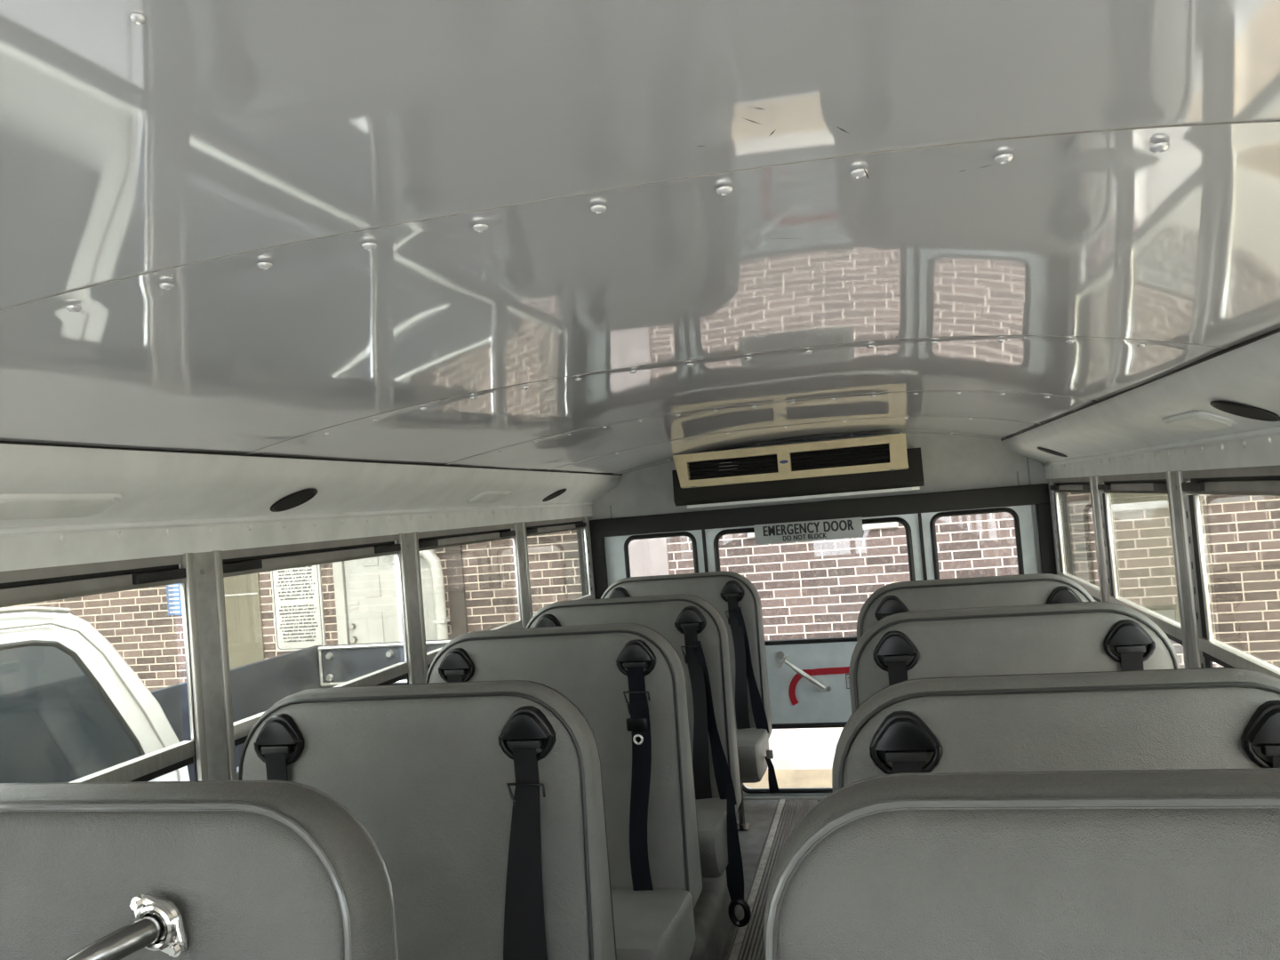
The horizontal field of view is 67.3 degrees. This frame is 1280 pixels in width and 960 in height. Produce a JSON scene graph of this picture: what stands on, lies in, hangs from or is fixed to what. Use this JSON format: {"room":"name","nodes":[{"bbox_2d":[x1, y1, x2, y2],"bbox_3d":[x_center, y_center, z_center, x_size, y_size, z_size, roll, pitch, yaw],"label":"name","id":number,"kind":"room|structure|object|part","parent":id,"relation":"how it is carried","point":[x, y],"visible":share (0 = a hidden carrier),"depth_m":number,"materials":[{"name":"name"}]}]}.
{"room":"school bus interior","nodes":[
{"label":"school bus interior","id":0,"kind":"room"},
{"bbox_2d":[0,504,607,781],"bbox_3d":[-0.994,0.668,1.979,0.140,1.950,6.470,-5,-2,14],"label":"wall","id":1,"kind":"structure","parent":0,"point":[201,548],"depth_m":2.18,"materials":[{"name":"metal"}]},
{"bbox_2d":[0,493,123,519],"bbox_3d":[-1.036,0.046,1.681,0.079,0.039,0.300,-5,-2,14],"label":"lamp","id":2,"kind":"object","parent":1,"relation":"attached to","point":[26,506],"visible":1,"depth_m":1.67,"materials":[{"name":"white plastic"}]},
{"bbox_2d":[0,554,197,782],"bbox_3d":[-1.089,0.522,1.681,0.056,0.727,0.877,-5,-2,14],"label":"window","id":3,"kind":"structure","parent":1,"relation":"in","point":[36,585],"depth_m":1.90,"materials":[{"name":"grey metal"}]},
{"bbox_3d":[-1.073,0.575,1.666,0.028,0.034,0.837,-5,-2,14],"label":"meeting rail","id":4,"kind":"part","parent":3,"relation":"part of","materials":[{"name":"metal"}]},
{"bbox_3d":[-0.964,0.526,2.094,0.018,0.734,0.022,-5,-2,14],"label":"post trim","id":5,"kind":"part","parent":1,"relation":"part of","materials":[{"name":"metal"}]},
{"bbox_3d":[-0.957,0.527,2.141,0.016,0.734,0.094,-5,-2,14],"label":"post","id":6,"kind":"part","parent":1,"relation":"part of","materials":[{"name":"grey metal"}]},
{"bbox_3d":[-0.941,0.527,2.185,0.018,0.734,0.022,-5,-2,14],"label":"post trim","id":7,"kind":"part","parent":1,"relation":"part of","materials":[{"name":"metal"}]},
{"bbox_2d":[270,488,317,511],"bbox_3d":[-0.856,0.050,2.378,0.112,0.050,0.120,-5,-2,14],"label":"outlet","id":8,"kind":"object","parent":1,"relation":"attached to","point":[294,500],"visible":1,"depth_m":2.37,"materials":[{"name":"black plastic"}]},
{"bbox_2d":[0,440,622,536],"bbox_3d":[-0.968,-0.084,1.959,0.201,0.358,6.390,-5,-2,14],"label":"overhead panel","id":9,"kind":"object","parent":1,"relation":"attached to","point":[158,488],"depth_m":2.14,"materials":[{"name":"grey metal"}]},
{"bbox_2d":[221,534,408,746],"bbox_3d":[-0.855,0.531,2.617,0.056,0.727,0.877,-5,-2,14],"label":"window","id":10,"kind":"structure","parent":1,"relation":"in","point":[253,560],"depth_m":2.61,"materials":[{"name":"grey metal"}]},
{"bbox_3d":[-0.839,0.583,2.602,0.028,0.034,0.837,-5,-2,14],"label":"meeting rail","id":11,"kind":"part","parent":10,"relation":"part of","materials":[{"name":"metal"}]},
{"bbox_3d":[-0.730,0.535,3.030,0.018,0.734,0.022,-5,-2,14],"label":"post trim","id":12,"kind":"part","parent":1,"relation":"part of","materials":[{"name":"metal"}]},
{"bbox_3d":[-0.723,0.536,3.077,0.016,0.734,0.094,-5,-2,14],"label":"post","id":13,"kind":"part","parent":1,"relation":"part of","materials":[{"name":"grey metal"}]},
{"bbox_3d":[-0.707,0.536,3.122,0.018,0.734,0.022,-5,-2,14],"label":"post trim","id":14,"kind":"part","parent":1,"relation":"part of","materials":[{"name":"metal"}]},
{"bbox_2d":[417,523,521,669],"bbox_3d":[-0.618,0.540,3.563,0.056,0.727,0.897,-5,-2,14],"label":"window","id":15,"kind":"structure","parent":1,"relation":"in","point":[433,540],"depth_m":3.57,"materials":[{"name":"grey metal"}]},
{"bbox_3d":[-0.603,0.592,3.548,0.028,0.034,0.857,-5,-2,14],"label":"meeting rail","id":16,"kind":"part","parent":15,"relation":"part of","materials":[{"name":"metal"}]},
{"bbox_2d":[467,490,511,503],"bbox_3d":[-0.558,0.064,3.592,0.079,0.039,0.300,-5,-2,14],"label":"lamp","id":17,"kind":"object","parent":1,"relation":"attached to","point":[493,496],"visible":1,"depth_m":3.55,"materials":[{"name":"white plastic"}]},
{"bbox_3d":[-0.491,0.544,3.986,0.018,0.734,0.022,-5,-2,14],"label":"post trim","id":18,"kind":"part","parent":1,"relation":"part of","materials":[{"name":"metal"}]},
{"bbox_3d":[-0.484,0.544,4.033,0.016,0.734,0.094,-5,-2,14],"label":"post","id":19,"kind":"part","parent":1,"relation":"part of","materials":[{"name":"grey metal"}]},
{"bbox_3d":[-0.468,0.544,4.077,0.018,0.734,0.022,-5,-2,14],"label":"post trim","id":20,"kind":"part","parent":1,"relation":"part of","materials":[{"name":"metal"}]},
{"bbox_2d":[542,488,566,501],"bbox_3d":[-0.381,0.068,4.279,0.112,0.050,0.120,-5,-2,14],"label":"outlet","id":21,"kind":"object","parent":1,"relation":"attached to","point":[558,492],"visible":1,"depth_m":4.26,"materials":[{"name":"black plastic"}]},
{"bbox_2d":[525,516,592,615],"bbox_3d":[-0.380,0.549,4.518,0.056,0.727,0.897,-5,-2,14],"label":"window","id":22,"kind":"structure","parent":1,"relation":"in","point":[556,525],"depth_m":4.64,"materials":[{"name":"black metal"}]},
{"bbox_3d":[-0.364,0.601,4.504,0.028,0.034,0.857,-5,-2,14],"label":"meeting rail","id":23,"kind":"part","parent":22,"relation":"part of","materials":[{"name":"metal"}]},
{"bbox_3d":[-0.251,0.553,4.969,0.016,0.734,0.060,-5,-2,14],"label":"corner post","id":24,"kind":"part","parent":1,"relation":"part of","materials":[{"name":"grey metal"}]},
{"bbox_2d":[0,0,1279,474],"bbox_3d":[0.035,-0.258,1.730,2.410,0.248,6.471,-5,-2,14],"label":"ceiling","id":25,"kind":"structure","parent":0,"point":[596,236],"depth_m":0.87,"materials":[{"name":"paint"}]},
{"bbox_3d":[-0.292,-0.194,0.392,1.890,0.092,0.985,-5,-2,14],"label":"panel","id":26,"kind":"part","parent":25,"relation":"part of","materials":[{"name":"paint"}]},
{"bbox_3d":[0.184,-0.176,2.298,1.890,0.093,0.985,-5,-2,14],"label":"panel","id":27,"kind":"part","parent":25,"relation":"part of","materials":[{"name":"paint"}]},
{"bbox_3d":[0.416,-0.167,3.227,1.890,0.093,0.970,-5,-2,14],"label":"panel","id":28,"kind":"part","parent":25,"relation":"part of","materials":[{"name":"paint"}]},
{"bbox_2d":[672,432,908,487],"bbox_3d":[0.684,-0.084,4.445,1.066,0.162,0.070,-5,-2,14],"label":"air conditioner","id":29,"kind":"object","parent":25,"relation":"attached to","point":[886,452],"visible":1,"depth_m":4.42,"materials":[{"name":"beige plastic"}]},
{"bbox_3d":[0.650,-0.159,4.166,1.890,0.092,1.005,-5,-2,14],"label":"panel","id":30,"kind":"part","parent":25,"relation":"part of","materials":[{"name":"paint"}]},
{"bbox_3d":[0.793,-0.154,4.736,1.890,0.092,0.210,-5,-2,14],"label":"panel","id":31,"kind":"part","parent":25,"relation":"part of","materials":[{"name":"paint"}]},
{"bbox_2d":[720,795,826,959],"bbox_3d":[0.185,1.565,1.676,2.320,0.072,6.470,-5,-2,14],"label":"floor","id":32,"kind":"structure","parent":0,"point":[772,820],"depth_m":4.08,"materials":[{"name":"rubber"}]},
{"bbox_2d":[0,779,399,959],"bbox_3d":[-0.649,0.992,1.156,0.744,1.191,0.233,-5,-2,14],"label":"barrier","id":33,"kind":"object","parent":32,"relation":"on","point":[268,869],"visible":1,"depth_m":1.15,"materials":[{"name":"grey plastic"}]},
{"bbox_2d":[238,680,616,959],"bbox_3d":[-0.481,1.002,1.710,0.776,1.173,0.557,-5,-2,14],"label":"seat","id":34,"kind":"object","parent":32,"relation":"on","point":[482,803],"visible":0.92,"depth_m":1.85,"materials":[{"name":"grey leather"}]},
{"bbox_2d":[425,623,702,959],"bbox_3d":[-0.276,1.010,2.530,0.776,1.173,0.557,-5,-2,14],"label":"seat","id":35,"kind":"object","parent":32,"relation":"on","point":[628,680],"visible":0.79,"depth_m":2.63,"materials":[{"name":"grey leather"}]},
{"bbox_2d":[611,888,695,959],"bbox_3d":[-0.276,1.187,2.467,0.772,0.185,0.439,-5,-2,14],"label":"seat cushion","id":36,"kind":"object","parent":35,"relation":"on","point":[651,924],"depth_m":2.39,"materials":[{"name":"grey leather"}]},
{"bbox_2d":[600,571,779,831],"bbox_3d":[0.182,1.024,4.255,0.829,1.173,0.557,-5,-2,14],"label":"seat","id":37,"kind":"object","parent":32,"relation":"on","point":[738,601],"visible":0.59,"depth_m":4.35,"materials":[{"name":"grey leather"}]},
{"bbox_3d":[0.189,0.831,4.461,0.776,0.778,0.158,-5,-2,14],"label":"backrest","id":38,"kind":"part","parent":37,"relation":"part of","materials":[{"name":"grey leather"}]},
{"bbox_3d":[0.405,1.426,4.199,0.060,0.332,0.510,-5,-2,14],"label":"leg frame","id":39,"kind":"part","parent":37,"relation":"part of","materials":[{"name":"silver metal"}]},
{"bbox_2d":[736,728,769,783],"bbox_3d":[0.157,1.203,4.199,0.772,0.185,0.439,-5,-2,14],"label":"seat cushion","id":40,"kind":"object","parent":37,"relation":"on","point":[753,743],"depth_m":3.97,"materials":[{"name":"grey leather"}]},
{"bbox_2d":[689,850,742,959],"bbox_3d":[-0.112,1.502,3.333,0.838,0.216,0.880,-5,-2,14],"label":"wheel well","id":41,"kind":"object","parent":32,"relation":"on","point":[713,924],"visible":0.18,"depth_m":3.08,"materials":[{"name":"grey rubber"}]},
{"bbox_2d":[525,593,751,927],"bbox_3d":[-0.063,0.948,3.286,0.835,1.040,0.557,-5,-2,14],"label":"seat","id":42,"kind":"object","parent":41,"relation":"on","point":[694,628],"visible":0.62,"depth_m":3.37,"materials":[{"name":"grey leather"}]},
{"bbox_3d":[-0.053,0.822,3.491,0.776,0.778,0.158,-5,-2,14],"label":"backrest","id":43,"kind":"part","parent":42,"relation":"part of","materials":[{"name":"grey leather"}]},
{"bbox_2d":[696,797,736,878],"bbox_3d":[-0.085,1.194,3.229,0.772,0.185,0.439,-5,-2,14],"label":"seat cushion","id":44,"kind":"object","parent":42,"relation":"on","point":[714,814],"depth_m":3.05,"materials":[{"name":"grey leather"}]},
{"bbox_2d":[848,601,1180,713],"bbox_3d":[0.897,0.903,2.166,0.776,1.173,0.557,-5,-2,14],"label":"seat","id":45,"kind":"object","parent":32,"relation":"on","point":[1084,636],"visible":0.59,"depth_m":2.36,"materials":[{"name":"grey leather"}]},
{"bbox_2d":[763,768,1279,959],"bbox_3d":[0.520,0.887,0.881,0.744,1.191,0.192,-5,-2,14],"label":"barrier","id":46,"kind":"object","parent":32,"relation":"on","point":[1184,864],"visible":1,"depth_m":0.92,"materials":[{"name":"grey leather"}]},
{"bbox_2d":[832,667,1279,791],"bbox_3d":[0.678,0.895,1.288,0.776,1.173,0.557,-5,-2,14],"label":"seat","id":47,"kind":"object","parent":32,"relation":"on","point":[1201,717],"visible":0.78,"depth_m":1.49,"materials":[{"name":"grey leather"}]},
{"bbox_3d":[1.204,1.384,3.005,0.838,0.216,0.880,-5,-2,14],"label":"wheel well","id":48,"kind":"object","parent":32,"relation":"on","visible":0},
{"bbox_2d":[856,573,1095,641],"bbox_3d":[1.088,0.802,2.969,0.776,0.956,0.557,-5,-2,14],"label":"seat","id":49,"kind":"object","parent":48,"relation":"on","point":[1035,588],"visible":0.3,"depth_m":3.17,"materials":[{"name":"grey leather"}]},
{"bbox_2d":[588,433,1047,586],"bbox_3d":[0.880,0.598,4.814,2.320,1.950,0.062,-5,-2,14],"label":"wall","id":50,"kind":"structure","parent":0,"point":[950,462],"depth_m":4.67,"materials":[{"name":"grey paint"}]},
{"bbox_3d":[0.085,0.920,5.016,0.630,1.450,0.050,-5,-2,14],"label":"panel","id":51,"kind":"part","parent":50,"relation":"part of","materials":[{"name":"blue paint"}]},
{"bbox_2d":[624,531,698,577],"bbox_3d":[0.121,0.539,4.991,0.388,0.526,0.036,-5,-2,14],"label":"window","id":52,"kind":"structure","parent":50,"relation":"in","point":[691,536],"depth_m":4.98,"materials":[{"name":"black rubber"}]},
{"bbox_2d":[672,447,924,508],"bbox_3d":[0.758,-0.002,4.635,1.155,0.190,0.330,-5,-2,14],"label":"bracket","id":53,"kind":"object","parent":50,"relation":"attached to","point":[913,476],"visible":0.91,"depth_m":4.47,"materials":[{"name":"black metal"}]},
{"bbox_2d":[704,513,923,796],"bbox_3d":[0.892,0.850,4.774,1.054,1.436,0.120,-5,-2,14],"label":"door","id":54,"kind":"structure","parent":50,"relation":"in","point":[809,685],"depth_m":4.79,"materials":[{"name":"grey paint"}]},
{"bbox_3d":[0.806,0.954,4.771,0.226,0.187,0.075,-5,-2,14],"label":"release handle","id":55,"kind":"part","parent":54,"relation":"part of","materials":[{"name":"metal"}]},
{"bbox_2d":[753,517,863,544],"bbox_3d":[0.824,0.250,4.716,0.524,0.098,0.006,-5,-2,14],"label":"door sign","id":56,"kind":"object","parent":54,"relation":"attached to","point":[840,528],"visible":1,"depth_m":4.71,"materials":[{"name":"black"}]},
{"bbox_3d":[0.822,-0.119,4.839,2.320,0.510,0.055,-5,-2,14],"label":"panel","id":57,"kind":"part","parent":50,"relation":"part of","materials":[{"name":"grey metal"}]},
{"bbox_2d":[589,483,1049,537],"bbox_3d":[0.828,0.159,4.765,2.236,0.094,0.079,-5,-2,14],"label":"trim","id":58,"kind":"structure","parent":50,"relation":"attached to","point":[1028,494],"depth_m":4.70,"materials":[{"name":"black metal"}]},
{"bbox_2d":[929,507,1023,579],"bbox_3d":[1.623,0.405,4.617,0.408,0.526,0.036,-5,-2,14],"label":"window","id":59,"kind":"structure","parent":50,"relation":"in","point":[1011,511],"depth_m":4.61,"materials":[{"name":"black rubber"}]},
{"bbox_3d":[1.718,0.774,4.609,0.630,1.450,0.050,-5,-2,14],"label":"panel","id":60,"kind":"part","parent":50,"relation":"part of","materials":[{"name":"blue paint"}]},
{"bbox_2d":[1035,434,1279,668],"bbox_3d":[1.200,0.471,1.433,0.140,1.950,6.470,-5,-2,14],"label":"wall","id":61,"kind":"structure","parent":0,"point":[1263,451],"depth_m":2.58,"materials":[{"name":"metal"}]},
{"bbox_2d":[1037,447,1067,456],"bbox_3d":[1.662,-0.112,3.874,0.112,0.050,0.120,-5,-2,14],"label":"outlet","id":62,"kind":"object","parent":61,"relation":"attached to","point":[1051,452],"visible":1,"depth_m":3.86,"materials":[{"name":"black plastic"}]},
{"bbox_3d":[1.927,0.358,4.427,0.016,0.734,0.060,-5,-2,14],"label":"corner post","id":63,"kind":"part","parent":61,"relation":"part of","materials":[{"name":"grey metal"}]},
{"bbox_2d":[1050,476,1103,601],"bbox_3d":[1.828,0.351,3.969,0.056,0.727,0.897,-5,-2,14],"label":"window","id":64,"kind":"structure","parent":61,"relation":"in","point":[1069,484],"depth_m":4.14,"materials":[{"name":"black metal"}]},
{"bbox_3d":[1.819,0.431,3.960,0.028,0.034,0.857,-5,-2,14],"label":"meeting rail","id":65,"kind":"part","parent":64,"relation":"part of","materials":[{"name":"metal"}]},
{"bbox_3d":[1.699,0.350,3.538,0.018,0.734,0.022,-5,-2,14],"label":"post trim","id":66,"kind":"part","parent":61,"relation":"part of","materials":[{"name":"metal"}]},
{"bbox_3d":[1.693,0.349,3.491,0.016,0.734,0.094,-5,-2,14],"label":"post","id":67,"kind":"part","parent":61,"relation":"part of","materials":[{"name":"grey metal"}]},
{"bbox_3d":[1.677,0.349,3.446,0.018,0.734,0.022,-5,-2,14],"label":"post trim","id":68,"kind":"part","parent":61,"relation":"part of","materials":[{"name":"metal"}]},
{"bbox_2d":[1000,328,1279,466],"bbox_3d":[1.042,-0.264,1.458,0.201,0.358,6.390,-5,-2,14],"label":"overhead panel","id":69,"kind":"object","parent":61,"relation":"attached to","point":[1129,421],"depth_m":2.16,"materials":[{"name":"grey metal"}]},
{"bbox_2d":[1097,472,1190,645],"bbox_3d":[1.590,0.342,3.013,0.056,0.727,0.897,-5,-2,14],"label":"window","id":70,"kind":"structure","parent":61,"relation":"in","point":[1145,483],"depth_m":3.11,"materials":[{"name":"grey metal"}]},
{"bbox_3d":[1.580,0.422,3.005,0.028,0.034,0.857,-5,-2,14],"label":"meeting rail","id":71,"kind":"part","parent":70,"relation":"part of","materials":[{"name":"metal"}]},
{"bbox_3d":[1.461,0.341,2.582,0.018,0.734,0.022,-5,-2,14],"label":"post trim","id":72,"kind":"part","parent":61,"relation":"part of","materials":[{"name":"metal"}]},
{"bbox_3d":[1.454,0.340,2.535,0.016,0.734,0.094,-5,-2,14],"label":"post","id":73,"kind":"part","parent":61,"relation":"part of","materials":[{"name":"grey metal"}]},
{"bbox_3d":[1.438,0.340,2.491,0.018,0.734,0.022,-5,-2,14],"label":"post trim","id":74,"kind":"part","parent":61,"relation":"part of","materials":[{"name":"metal"}]},
{"bbox_2d":[1161,410,1238,432],"bbox_3d":[1.229,-0.127,2.116,0.079,0.039,0.300,-5,-2,14],"label":"lamp","id":75,"kind":"object","parent":61,"relation":"attached to","point":[1196,421],"visible":1,"depth_m":2.06,"materials":[{"name":"white plastic"}]},
{"bbox_2d":[1181,464,1279,679],"bbox_3d":[1.353,0.333,2.067,0.056,0.727,0.877,-5,-2,14],"label":"window","id":76,"kind":"structure","parent":61,"relation":"in","point":[1265,480],"depth_m":2.34,"materials":[{"name":"black metal"}]},
{"bbox_3d":[1.344,0.414,2.059,0.028,0.034,0.837,-5,-2,14],"label":"meeting rail","id":77,"kind":"part","parent":76,"relation":"part of","materials":[{"name":"metal"}]},
{"bbox_2d":[1209,400,1279,421],"bbox_3d":[1.151,-0.131,1.827,0.112,0.050,0.120,-5,-2,14],"label":"speaker","id":78,"kind":"object","parent":61,"relation":"attached to","point":[1245,411],"visible":1,"depth_m":1.82,"materials":[{"name":"black plastic"}]},
{"label":"outside","id":79,"kind":"structure","parent":0,"visible":0},
{"bbox_3d":[-0.170,2.193,0.022,44.000,0.100,44.000,-5,-2,14],"label":"ground","id":80,"kind":"structure","parent":79,"visible":0},
{"bbox_2d":[0,606,452,783],"bbox_3d":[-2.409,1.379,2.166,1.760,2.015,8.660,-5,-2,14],"label":"pickup truck","id":81,"kind":"object","parent":80,"relation":"on","point":[72,708],"visible":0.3,"depth_m":2.69,"materials":[{"name":"white paint"}]},
{"bbox_3d":[-1.817,0.342,1.925,0.024,0.056,1.621,-5,-2,14],"label":"roof drip rail","id":82,"kind":"part","parent":81,"relation":"part of","materials":[{"name":"silver metal"}]},
{"bbox_3d":[-1.622,0.630,2.270,0.142,0.425,1.070,-5,-2,14],"label":"glass","id":83,"kind":"part","parent":81,"relation":"part of","materials":[{"name":"glass"}]},
{"bbox_2d":[0,492,1279,691],"bbox_3d":[-0.551,0.437,7.436,28.000,3.900,1.130,-5,-2,14],"label":"brick building","id":84,"kind":"structure","parent":80,"relation":"on","point":[812,588],"depth_m":7.24,"materials":[{"name":"brick"}]},
{"bbox_2d":[166,583,182,615],"bbox_3d":[-4.158,1.041,8.596,0.167,0.333,0.018,-5,-2,14],"label":"sign","id":85,"kind":"object","parent":84,"relation":"attached to","point":[174,607],"visible":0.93,"depth_m":8.59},
{"bbox_2d":[168,584,179,613],"bbox_3d":[-4.165,1.063,8.590,0.103,0.250,0.003,-5,-2,14],"label":"print","id":86,"kind":"object","parent":85,"relation":"attached to","point":[173,590],"depth_m":8.59},
{"bbox_2d":[223,572,264,669],"bbox_3d":[-3.551,1.414,8.438,0.549,1.441,0.024,-5,-2,14],"label":"window","id":87,"kind":"structure","parent":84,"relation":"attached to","point":[244,616],"depth_m":8.41,"materials":[{"name":"glass"}]},
{"bbox_2d":[270,564,326,651],"bbox_3d":[-2.953,1.080,8.292,0.480,0.784,0.023,-5,-2,14],"label":"sign","id":88,"kind":"object","parent":84,"relation":"attached to","point":[297,595],"visible":0.94,"depth_m":8.28,"materials":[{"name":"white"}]},
{"bbox_2d":[276,565,318,642],"bbox_3d":[-2.957,1.068,8.283,0.372,0.650,0.002,-5,-2,14],"label":"print","id":89,"kind":"object","parent":88,"relation":"attached to","point":[297,588],"depth_m":8.28,"materials":[{"name":"black"}]},
{"bbox_2d":[332,549,437,644],"bbox_3d":[-2.126,1.045,8.066,0.941,1.921,0.060,-5,-2,14],"label":"door","id":90,"kind":"structure","parent":84,"relation":"attached to","point":[367,594],"depth_m":8.09,"materials":[{"name":"white paint"}]},
{"bbox_3d":[-2.424,1.351,8.123,0.060,0.060,0.030,-5,-2,14],"label":"knob","id":91,"kind":"part","parent":90,"relation":"part of","materials":[{"name":"silver metal"}]},
{"bbox_3d":[-2.116,1.054,8.060,0.392,1.470,0.007,-5,-2,14],"label":"raised panel","id":92,"kind":"part","parent":90,"relation":"part of","materials":[{"name":"white paint"}]},
{"bbox_2d":[419,549,449,639],"bbox_3d":[-1.823,1.229,7.929,0.514,1.496,0.108,-5,-2,14],"label":"downspout","id":93,"kind":"object","parent":84,"relation":"attached to","point":[441,620],"visible":0.46,"depth_m":7.85,"materials":[{"name":"white metal"}]},
{"bbox_2d":[445,545,468,639],"bbox_3d":[-1.578,1.104,7.944,0.304,1.666,0.030,-5,-2,14],"label":"trim board","id":94,"kind":"object","parent":84,"relation":"attached to","point":[453,555],"visible":0.21,"depth_m":7.92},
{"bbox_2d":[628,537,669,576],"bbox_3d":[0.032,0.896,7.544,0.431,1.833,0.030,-5,-2,14],"label":"panel board","id":95,"kind":"object","parent":84,"relation":"attached to","point":[647,556],"visible":0.02,"depth_m":7.52,"materials":[{"name":"white paint"}]},
{"bbox_2d":[747,532,754,537],"bbox_3d":[0.851,0.421,7.344,0.050,0.036,0.030,-5,-2,14],"label":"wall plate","id":96,"kind":"object","parent":84,"relation":"attached to","point":[751,534],"depth_m":7.33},
{"bbox_2d":[862,521,898,529],"bbox_3d":[1.779,0.337,7.113,0.257,0.036,0.030,-5,-2,14],"label":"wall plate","id":97,"kind":"object","parent":84,"relation":"attached to","point":[864,526],"depth_m":7.10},
{"bbox_2d":[1107,493,1195,623],"bbox_3d":[3.503,0.327,6.624,0.627,1.323,0.143,-5,-2,14],"label":"window","id":98,"kind":"structure","parent":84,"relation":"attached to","point":[1140,523],"depth_m":6.57,"materials":[{"name":"clear glass"}]},
{"bbox_2d":[743,727,843,788],"bbox_3d":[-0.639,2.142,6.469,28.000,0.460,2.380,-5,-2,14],"label":"window","id":99,"kind":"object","parent":80,"relation":"on","point":[803,757],"visible":0.02,"depth_m":6.25,"materials":[{"name":"glass"}]}
]}

